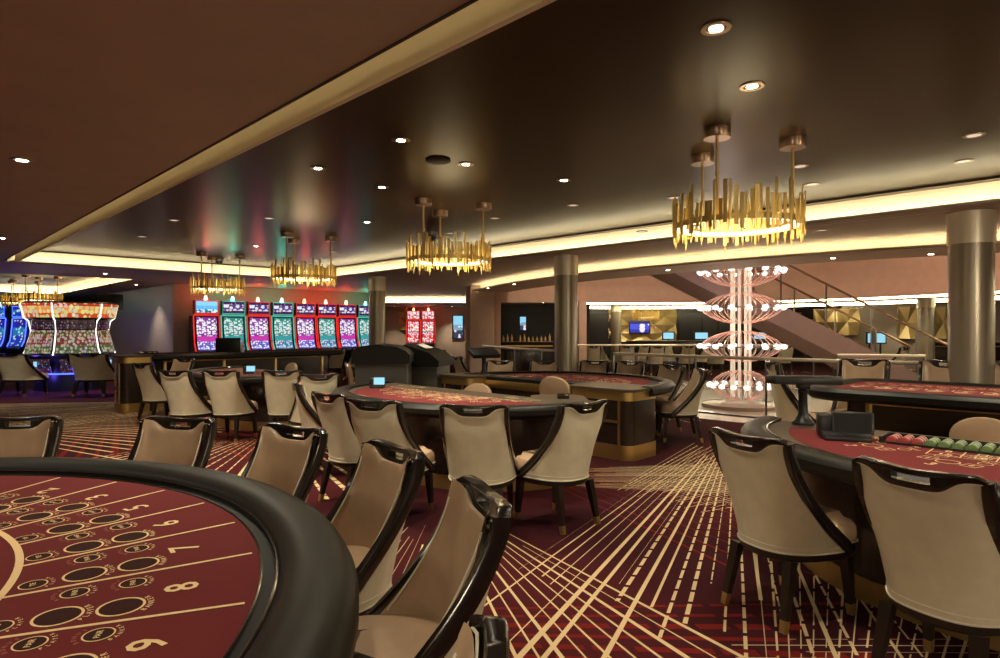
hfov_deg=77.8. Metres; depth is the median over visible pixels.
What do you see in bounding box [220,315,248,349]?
screen
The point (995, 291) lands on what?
trim
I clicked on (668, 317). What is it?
relief panel
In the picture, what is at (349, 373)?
stool
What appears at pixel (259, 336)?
screen
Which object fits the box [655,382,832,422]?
floor
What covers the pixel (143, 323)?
wall
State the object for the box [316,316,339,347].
screen
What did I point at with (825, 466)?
table
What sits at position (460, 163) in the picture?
recessed light
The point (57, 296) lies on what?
brass chandelier
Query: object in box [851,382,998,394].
print
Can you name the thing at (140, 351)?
chair
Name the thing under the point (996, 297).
trim
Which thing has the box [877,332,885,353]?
display
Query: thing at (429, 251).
brass chandelier
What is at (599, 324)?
doorway
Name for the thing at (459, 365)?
chair
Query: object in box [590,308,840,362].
wall
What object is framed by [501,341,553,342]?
countertop
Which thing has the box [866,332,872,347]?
display
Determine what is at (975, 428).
stool
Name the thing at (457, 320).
display
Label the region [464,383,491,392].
stool
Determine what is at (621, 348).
chair
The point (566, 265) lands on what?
round column
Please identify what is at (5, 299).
brass chandelier
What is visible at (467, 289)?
wall
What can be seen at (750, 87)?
recessed light
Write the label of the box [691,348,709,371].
chair
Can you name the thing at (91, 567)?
print
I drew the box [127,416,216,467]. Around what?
chair
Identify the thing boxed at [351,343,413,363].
hood
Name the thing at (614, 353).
glass railing
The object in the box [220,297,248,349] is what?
machine
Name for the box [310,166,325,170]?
recessed light
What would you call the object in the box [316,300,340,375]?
machine
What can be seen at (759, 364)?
railing
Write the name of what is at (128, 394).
table
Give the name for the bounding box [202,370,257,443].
chair
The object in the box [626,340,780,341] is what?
countertop
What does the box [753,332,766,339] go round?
display
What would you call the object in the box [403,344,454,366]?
hood
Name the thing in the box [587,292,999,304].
trim
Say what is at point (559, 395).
card holder
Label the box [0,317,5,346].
screen
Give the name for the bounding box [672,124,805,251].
brass chandelier
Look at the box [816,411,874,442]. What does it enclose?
terminal
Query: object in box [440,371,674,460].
table
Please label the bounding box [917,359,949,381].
chair
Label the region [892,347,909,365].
chair
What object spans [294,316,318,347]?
screen
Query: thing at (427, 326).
screen
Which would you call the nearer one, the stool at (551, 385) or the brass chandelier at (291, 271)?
the stool at (551, 385)
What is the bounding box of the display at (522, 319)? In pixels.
[519,316,526,330]
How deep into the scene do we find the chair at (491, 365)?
10.56 m
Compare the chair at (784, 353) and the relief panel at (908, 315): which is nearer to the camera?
the chair at (784, 353)
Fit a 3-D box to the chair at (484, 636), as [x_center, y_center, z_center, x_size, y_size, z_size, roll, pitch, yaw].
[-0.308,1.020,0.981,0.636,0.969,0.558,0,0,7]
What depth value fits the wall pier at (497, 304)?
17.90 m
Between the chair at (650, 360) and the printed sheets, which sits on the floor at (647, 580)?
the chair at (650, 360)
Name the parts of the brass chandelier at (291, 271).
rod, rod, ring frame, rod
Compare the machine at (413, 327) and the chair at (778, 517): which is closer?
the chair at (778, 517)
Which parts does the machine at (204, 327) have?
light frame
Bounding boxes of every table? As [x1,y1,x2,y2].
[0,457,358,657]
[113,349,343,413]
[189,366,324,430]
[332,380,592,491]
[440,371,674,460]
[741,415,999,651]
[808,378,999,436]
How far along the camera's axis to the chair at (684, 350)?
20.35 m
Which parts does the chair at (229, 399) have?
leg, frame, seat rail, leg, leg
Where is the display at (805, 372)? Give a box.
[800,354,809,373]
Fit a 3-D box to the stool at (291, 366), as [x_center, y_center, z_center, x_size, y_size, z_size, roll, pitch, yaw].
[-4.253,1.080,12.040,0.520,0.840,0.565,0,0,45]
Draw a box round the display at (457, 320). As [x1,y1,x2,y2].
[452,315,463,338]
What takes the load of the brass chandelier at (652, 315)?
hanging from the ceiling at (942, 297)
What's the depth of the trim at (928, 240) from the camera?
9.67 m
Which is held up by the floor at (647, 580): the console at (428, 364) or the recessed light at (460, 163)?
the console at (428, 364)
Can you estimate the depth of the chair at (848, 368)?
6.97 m
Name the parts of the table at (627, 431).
brass trim, armrest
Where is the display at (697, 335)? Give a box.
[694,332,708,339]
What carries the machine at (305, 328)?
on the floor at (647, 580)
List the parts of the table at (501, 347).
rail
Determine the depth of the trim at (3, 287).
21.02 m
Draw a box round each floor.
[0,362,999,657]
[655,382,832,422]
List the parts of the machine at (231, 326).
light frame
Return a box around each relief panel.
[399,307,412,329]
[608,309,676,341]
[813,309,860,334]
[897,307,916,338]
[935,307,947,338]
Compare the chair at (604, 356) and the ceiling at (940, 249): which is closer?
the ceiling at (940, 249)
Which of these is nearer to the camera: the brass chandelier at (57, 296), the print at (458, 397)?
the print at (458, 397)
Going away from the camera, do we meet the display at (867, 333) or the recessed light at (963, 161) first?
the recessed light at (963, 161)
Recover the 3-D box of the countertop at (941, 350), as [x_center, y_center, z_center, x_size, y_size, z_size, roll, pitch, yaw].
[16.000,0.965,20.900,3.500,1.070,0.760,0,0,0]
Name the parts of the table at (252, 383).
armrest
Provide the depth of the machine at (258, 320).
18.02 m
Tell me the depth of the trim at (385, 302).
24.00 m
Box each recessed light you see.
[9,157,33,163]
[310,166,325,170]
[375,185,388,188]
[392,137,409,143]
[458,162,473,166]
[557,178,570,181]
[567,204,578,206]
[700,21,731,35]
[739,81,764,91]
[794,164,808,168]
[804,182,819,185]
[954,159,973,163]
[962,132,985,138]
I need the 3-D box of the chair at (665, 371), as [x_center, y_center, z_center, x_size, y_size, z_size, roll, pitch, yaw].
[2.358,1.020,9.143,0.636,0.969,0.558,0,0,-32]
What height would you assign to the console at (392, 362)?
1.285 m
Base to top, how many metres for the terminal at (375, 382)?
0.131 m
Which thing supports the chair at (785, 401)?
on the floor at (647, 580)
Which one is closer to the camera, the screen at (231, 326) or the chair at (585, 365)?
the chair at (585, 365)
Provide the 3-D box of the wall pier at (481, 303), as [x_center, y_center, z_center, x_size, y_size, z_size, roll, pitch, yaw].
[-0.510,-0.100,18.050,0.700,3.200,0.400,0,0,0]
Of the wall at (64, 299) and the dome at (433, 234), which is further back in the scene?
the wall at (64, 299)
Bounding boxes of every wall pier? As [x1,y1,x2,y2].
[470,286,493,372]
[494,301,500,363]
[577,301,586,370]
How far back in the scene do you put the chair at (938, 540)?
2.40 m
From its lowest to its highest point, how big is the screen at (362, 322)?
1.008 m
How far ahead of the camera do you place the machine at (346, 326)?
20.04 m
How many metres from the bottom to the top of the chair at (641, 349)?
0.969 m
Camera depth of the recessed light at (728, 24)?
3.08 m
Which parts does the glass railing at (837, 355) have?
post, rail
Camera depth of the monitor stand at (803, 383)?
4.50 m
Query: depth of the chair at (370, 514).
2.79 m
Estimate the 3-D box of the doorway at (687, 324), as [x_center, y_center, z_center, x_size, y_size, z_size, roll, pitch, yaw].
[8.243,0.415,26.870,1.100,2.170,0.060,0,0,0]
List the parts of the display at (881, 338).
post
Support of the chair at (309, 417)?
on the floor at (647, 580)
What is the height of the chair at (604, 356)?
0.969 m
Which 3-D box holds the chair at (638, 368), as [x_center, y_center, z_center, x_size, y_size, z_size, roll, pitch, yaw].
[2.062,1.020,10.206,0.558,0.969,0.636,0,0,30]
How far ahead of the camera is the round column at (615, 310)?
20.66 m
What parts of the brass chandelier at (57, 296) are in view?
ring frame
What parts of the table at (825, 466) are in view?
armrest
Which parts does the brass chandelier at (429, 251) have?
rod, rod, ring frame, rod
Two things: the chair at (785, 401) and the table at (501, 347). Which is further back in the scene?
the table at (501, 347)
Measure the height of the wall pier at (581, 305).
2.300 m
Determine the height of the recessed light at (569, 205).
0.006 m
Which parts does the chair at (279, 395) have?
seat rail, frame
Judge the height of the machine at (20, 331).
2.420 m
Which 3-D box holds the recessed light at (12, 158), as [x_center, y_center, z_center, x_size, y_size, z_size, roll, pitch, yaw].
[-3.527,-1.243,4.575,0.148,0.006,0.148,0,0,0]
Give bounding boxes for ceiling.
[0,0,469,261]
[0,201,999,301]
[0,273,105,286]
[42,0,999,269]
[385,303,464,306]
[473,241,999,291]
[501,294,999,307]
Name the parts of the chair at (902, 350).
frame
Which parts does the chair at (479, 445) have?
frame, seat rail, leg, leg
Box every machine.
[0,303,11,372]
[3,306,31,355]
[19,301,117,391]
[189,296,220,351]
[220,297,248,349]
[246,297,273,349]
[271,298,296,349]
[294,299,318,348]
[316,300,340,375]
[336,301,359,375]
[356,301,368,345]
[405,308,420,344]
[420,308,435,346]
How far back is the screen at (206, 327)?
16.96 m
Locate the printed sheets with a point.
(421, 345)
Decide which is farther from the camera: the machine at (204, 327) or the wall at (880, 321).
the wall at (880, 321)
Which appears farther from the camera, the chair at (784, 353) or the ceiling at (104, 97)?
the chair at (784, 353)
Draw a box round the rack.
[879,432,999,455]
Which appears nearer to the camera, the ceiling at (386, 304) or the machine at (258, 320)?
the machine at (258, 320)
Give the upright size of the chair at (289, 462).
0.969 m
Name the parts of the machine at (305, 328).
light frame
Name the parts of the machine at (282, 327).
light frame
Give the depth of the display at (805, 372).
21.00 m
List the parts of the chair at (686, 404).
leg, leg, seat, seat rail, frame, leg, leg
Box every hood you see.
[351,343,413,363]
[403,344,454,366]
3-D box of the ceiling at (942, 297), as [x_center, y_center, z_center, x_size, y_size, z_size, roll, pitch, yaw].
[18.900,-0.920,14.970,38.200,0.001,38.060,0,0,0]
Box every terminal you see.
[243,365,255,373]
[370,377,384,387]
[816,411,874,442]
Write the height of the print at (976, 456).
0.001 m
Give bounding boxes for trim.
[0,261,136,293]
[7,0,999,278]
[9,198,999,277]
[15,0,550,261]
[40,176,999,270]
[385,297,464,301]
[385,302,464,302]
[480,232,999,287]
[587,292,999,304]
[590,296,999,308]
[609,291,999,303]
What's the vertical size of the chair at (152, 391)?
0.969 m
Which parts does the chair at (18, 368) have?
leg, leg, frame, leg, seat rail, leg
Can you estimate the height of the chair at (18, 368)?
0.969 m
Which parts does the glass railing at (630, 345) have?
rail, post, rail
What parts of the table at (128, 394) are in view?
armrest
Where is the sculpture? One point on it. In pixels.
(727, 403)
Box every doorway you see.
[590,314,610,363]
[677,314,702,339]
[717,314,742,339]
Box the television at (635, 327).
[629,321,649,333]
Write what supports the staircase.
on the floor at (814, 404)
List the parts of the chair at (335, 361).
frame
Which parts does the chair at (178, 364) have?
frame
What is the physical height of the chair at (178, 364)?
0.969 m
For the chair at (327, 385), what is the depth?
7.49 m
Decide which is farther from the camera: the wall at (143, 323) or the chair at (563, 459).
the wall at (143, 323)
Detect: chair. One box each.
[0,353,48,396]
[0,415,63,456]
[66,353,114,396]
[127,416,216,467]
[132,363,167,422]
[139,351,157,352]
[149,358,195,415]
[157,370,216,437]
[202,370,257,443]
[241,422,327,501]
[261,370,301,434]
[288,373,339,435]
[292,380,322,435]
[311,391,360,500]
[326,439,425,615]
[329,347,346,379]
[344,347,357,379]
[345,398,434,509]
[353,475,511,657]
[439,403,518,517]
[451,355,469,372]
[453,614,509,657]
[486,360,515,371]
[514,399,608,534]
[529,360,558,370]
[579,360,609,372]
[587,346,600,363]
[593,346,610,362]
[614,360,644,374]
[619,346,634,363]
[635,346,648,370]
[645,346,664,374]
[655,364,685,433]
[656,368,707,442]
[663,346,676,368]
[676,346,696,373]
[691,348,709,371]
[707,347,725,374]
[709,427,857,634]
[765,360,828,423]
[776,346,794,373]
[829,358,890,412]
[852,455,999,657]
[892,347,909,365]
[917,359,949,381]
[995,361,999,383]
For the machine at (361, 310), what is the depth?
20.50 m
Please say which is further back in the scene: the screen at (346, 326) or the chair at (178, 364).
the screen at (346, 326)
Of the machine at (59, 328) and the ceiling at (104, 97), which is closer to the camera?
the ceiling at (104, 97)
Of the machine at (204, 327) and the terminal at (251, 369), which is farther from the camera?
the machine at (204, 327)
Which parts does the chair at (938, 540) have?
leg, frame, leg, seat rail, leg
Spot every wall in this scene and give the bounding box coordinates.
[0,296,86,318]
[109,284,170,368]
[171,284,368,351]
[385,307,464,361]
[465,287,469,370]
[494,253,999,302]
[501,305,589,359]
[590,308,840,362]
[841,304,999,369]
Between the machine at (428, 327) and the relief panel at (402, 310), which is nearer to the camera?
the machine at (428, 327)
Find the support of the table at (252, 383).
on the floor at (647, 580)
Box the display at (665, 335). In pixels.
[662,332,674,339]
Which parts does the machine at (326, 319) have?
light frame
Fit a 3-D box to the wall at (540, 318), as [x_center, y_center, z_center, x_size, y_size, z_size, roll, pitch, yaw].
[1.715,0.290,23.600,3.370,2.420,0.200,0,0,0]
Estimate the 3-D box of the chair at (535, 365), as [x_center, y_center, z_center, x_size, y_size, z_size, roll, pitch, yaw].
[0.710,1.020,10.338,0.558,0.969,0.636,0,0,12]
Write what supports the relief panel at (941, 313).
attached to the wall at (880, 321)
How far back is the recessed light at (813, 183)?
6.42 m
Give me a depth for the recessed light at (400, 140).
4.92 m
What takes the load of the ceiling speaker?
attached to the ceiling at (615, 99)
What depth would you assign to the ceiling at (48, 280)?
19.17 m
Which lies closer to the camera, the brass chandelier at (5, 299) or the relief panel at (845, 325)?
the brass chandelier at (5, 299)
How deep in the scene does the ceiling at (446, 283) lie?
12.21 m
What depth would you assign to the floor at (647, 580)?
3.98 m
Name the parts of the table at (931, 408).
armrest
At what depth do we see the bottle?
12.73 m
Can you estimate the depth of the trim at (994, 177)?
9.00 m
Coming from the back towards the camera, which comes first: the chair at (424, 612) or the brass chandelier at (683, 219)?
the brass chandelier at (683, 219)
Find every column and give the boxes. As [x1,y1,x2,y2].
[368,276,385,344]
[554,254,577,370]
[610,305,621,372]
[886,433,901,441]
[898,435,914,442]
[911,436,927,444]
[917,297,934,360]
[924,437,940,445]
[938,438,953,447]
[946,209,996,383]
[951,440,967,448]
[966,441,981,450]
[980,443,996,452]
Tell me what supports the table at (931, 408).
on the floor at (647, 580)
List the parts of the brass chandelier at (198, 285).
rod, ring frame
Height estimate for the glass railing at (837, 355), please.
1.044 m
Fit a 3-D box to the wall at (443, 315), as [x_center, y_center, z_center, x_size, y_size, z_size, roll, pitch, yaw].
[-4.930,0.125,28.100,8.140,2.750,0.200,0,0,0]
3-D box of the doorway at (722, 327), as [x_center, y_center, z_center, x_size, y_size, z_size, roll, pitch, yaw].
[9.979,0.415,26.870,1.100,2.170,0.060,0,0,0]
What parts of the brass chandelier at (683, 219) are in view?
rod, rod, ring frame, rod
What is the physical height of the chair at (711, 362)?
0.969 m
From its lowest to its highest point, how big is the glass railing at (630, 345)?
1.102 m
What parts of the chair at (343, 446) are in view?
leg, frame, seat rail, leg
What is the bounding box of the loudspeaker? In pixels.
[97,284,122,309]
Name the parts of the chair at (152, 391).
leg, frame, leg, seat rail, leg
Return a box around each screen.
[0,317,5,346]
[7,317,26,346]
[193,314,220,351]
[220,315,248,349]
[247,315,273,349]
[271,315,296,349]
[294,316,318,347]
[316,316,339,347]
[337,317,359,347]
[357,317,368,345]
[406,320,420,342]
[420,320,434,342]
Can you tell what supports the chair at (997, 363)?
on the floor at (647, 580)
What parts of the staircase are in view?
handrail, handrail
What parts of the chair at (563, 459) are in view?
leg, seat, seat rail, leg, leg, frame, leg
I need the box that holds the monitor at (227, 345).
[215,338,240,352]
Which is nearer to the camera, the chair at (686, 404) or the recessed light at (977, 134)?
the recessed light at (977, 134)
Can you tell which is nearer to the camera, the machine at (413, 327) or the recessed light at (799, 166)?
the recessed light at (799, 166)
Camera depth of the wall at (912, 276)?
16.39 m
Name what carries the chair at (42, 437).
on the floor at (647, 580)
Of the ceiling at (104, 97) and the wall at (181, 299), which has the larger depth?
the wall at (181, 299)
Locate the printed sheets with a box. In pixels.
[417,344,432,348]
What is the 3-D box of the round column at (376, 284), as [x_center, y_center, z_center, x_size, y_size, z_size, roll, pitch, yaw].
[-2.956,0.125,14.900,0.430,2.750,0.430,0,0,0]
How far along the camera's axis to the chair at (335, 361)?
18.02 m
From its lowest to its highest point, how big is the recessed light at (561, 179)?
0.006 m
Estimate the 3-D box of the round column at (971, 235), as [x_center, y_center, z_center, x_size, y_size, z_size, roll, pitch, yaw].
[5.075,0.125,6.680,0.450,2.750,0.450,0,0,0]
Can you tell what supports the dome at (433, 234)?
attached to the ceiling at (615, 99)
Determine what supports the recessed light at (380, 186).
in the ceiling at (615, 99)
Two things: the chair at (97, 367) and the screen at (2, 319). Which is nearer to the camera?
the chair at (97, 367)
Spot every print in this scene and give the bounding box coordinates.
[0,477,251,657]
[358,385,539,401]
[496,373,647,383]
[843,437,999,482]
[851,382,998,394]
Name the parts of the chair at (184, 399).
frame, seat rail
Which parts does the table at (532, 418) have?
armrest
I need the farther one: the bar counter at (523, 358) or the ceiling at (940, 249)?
the bar counter at (523, 358)
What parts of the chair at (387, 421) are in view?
frame, seat, leg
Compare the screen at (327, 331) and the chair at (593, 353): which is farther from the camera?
the chair at (593, 353)
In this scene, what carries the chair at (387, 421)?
on the floor at (647, 580)
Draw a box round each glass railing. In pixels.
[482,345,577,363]
[577,344,813,382]
[613,352,947,417]
[836,354,925,375]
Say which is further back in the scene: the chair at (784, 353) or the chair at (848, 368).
the chair at (784, 353)
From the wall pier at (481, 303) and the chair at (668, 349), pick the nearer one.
the wall pier at (481, 303)
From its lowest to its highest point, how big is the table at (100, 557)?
0.814 m
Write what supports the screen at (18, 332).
attached to the machine at (20, 331)
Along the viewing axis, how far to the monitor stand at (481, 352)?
9.47 m
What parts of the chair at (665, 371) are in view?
leg, seat, frame, leg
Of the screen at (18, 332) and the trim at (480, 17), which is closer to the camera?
the trim at (480, 17)
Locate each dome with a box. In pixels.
[215,258,223,264]
[427,231,437,240]
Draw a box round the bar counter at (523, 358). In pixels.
[501,341,553,370]
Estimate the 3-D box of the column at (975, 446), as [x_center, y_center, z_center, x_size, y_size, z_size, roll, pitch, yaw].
[2.726,0.684,3.566,0.056,0.055,0.162,0,0,45]
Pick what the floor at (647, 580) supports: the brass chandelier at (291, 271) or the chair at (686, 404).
the chair at (686, 404)
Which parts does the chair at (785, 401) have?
seat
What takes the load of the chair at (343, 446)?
on the floor at (647, 580)
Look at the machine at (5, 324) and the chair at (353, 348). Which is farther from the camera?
the machine at (5, 324)
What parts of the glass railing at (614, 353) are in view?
post, rail, post, rail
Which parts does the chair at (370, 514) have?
seat, seat rail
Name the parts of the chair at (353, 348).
frame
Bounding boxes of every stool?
[285,363,297,370]
[345,363,354,384]
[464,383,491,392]
[539,376,570,394]
[949,417,999,442]
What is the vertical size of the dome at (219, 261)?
0.140 m
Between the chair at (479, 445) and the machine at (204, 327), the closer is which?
the chair at (479, 445)
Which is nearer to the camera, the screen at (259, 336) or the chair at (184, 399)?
the chair at (184, 399)
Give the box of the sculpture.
[696,265,787,411]
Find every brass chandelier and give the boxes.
[0,279,41,306]
[18,275,62,302]
[190,252,244,295]
[270,231,336,287]
[406,197,491,275]
[632,305,659,320]
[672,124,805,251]
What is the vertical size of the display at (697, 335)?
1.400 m
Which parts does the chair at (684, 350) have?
frame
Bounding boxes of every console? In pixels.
[351,343,413,384]
[403,344,454,387]
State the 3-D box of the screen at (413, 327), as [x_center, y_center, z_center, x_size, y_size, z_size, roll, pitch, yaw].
[-3.795,0.104,27.088,0.634,1.008,0.225,0,0,0]
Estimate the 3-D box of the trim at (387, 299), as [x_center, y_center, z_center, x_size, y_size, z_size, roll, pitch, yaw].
[-4.950,-1.125,24.290,8.100,0.250,0.020,0,0,0]
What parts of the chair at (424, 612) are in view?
seat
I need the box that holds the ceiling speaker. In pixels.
[426,157,449,164]
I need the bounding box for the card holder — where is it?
[557,393,568,398]
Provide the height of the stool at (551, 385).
0.920 m
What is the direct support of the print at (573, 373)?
on the table at (627, 431)
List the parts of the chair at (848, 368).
seat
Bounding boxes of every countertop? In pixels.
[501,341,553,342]
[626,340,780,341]
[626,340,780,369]
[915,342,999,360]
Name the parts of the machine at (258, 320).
light frame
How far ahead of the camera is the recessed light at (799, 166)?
5.70 m
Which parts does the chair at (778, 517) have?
leg, leg, frame, leg, seat rail, seat, leg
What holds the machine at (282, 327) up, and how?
on the floor at (647, 580)
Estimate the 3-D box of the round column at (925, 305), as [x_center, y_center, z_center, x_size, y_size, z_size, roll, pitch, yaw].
[11.612,0.290,16.900,0.440,2.420,0.440,0,0,0]
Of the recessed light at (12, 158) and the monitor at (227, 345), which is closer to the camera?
the recessed light at (12, 158)
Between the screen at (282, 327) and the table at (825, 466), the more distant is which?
the screen at (282, 327)
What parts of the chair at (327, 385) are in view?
seat rail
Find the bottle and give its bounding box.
[241,340,243,351]
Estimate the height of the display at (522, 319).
0.580 m
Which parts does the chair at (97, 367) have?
leg, leg, frame, seat rail, leg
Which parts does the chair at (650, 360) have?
frame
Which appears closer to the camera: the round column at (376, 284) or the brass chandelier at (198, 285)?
the brass chandelier at (198, 285)
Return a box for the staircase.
[650,265,947,379]
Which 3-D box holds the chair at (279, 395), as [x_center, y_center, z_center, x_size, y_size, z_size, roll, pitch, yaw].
[-2.881,1.020,8.363,0.558,0.969,0.636,0,0,-6]
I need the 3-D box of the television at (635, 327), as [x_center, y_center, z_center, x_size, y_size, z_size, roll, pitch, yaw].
[6.010,-0.080,26.732,0.900,0.560,0.056,0,0,0]
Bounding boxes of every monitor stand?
[467,347,500,373]
[766,375,842,425]
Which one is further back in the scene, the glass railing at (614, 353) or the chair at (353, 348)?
the chair at (353, 348)
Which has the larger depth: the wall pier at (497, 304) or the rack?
the wall pier at (497, 304)
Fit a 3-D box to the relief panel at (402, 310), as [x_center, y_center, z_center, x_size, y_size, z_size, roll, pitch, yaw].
[-4.238,-0.500,27.885,0.600,1.100,0.210,0,0,0]

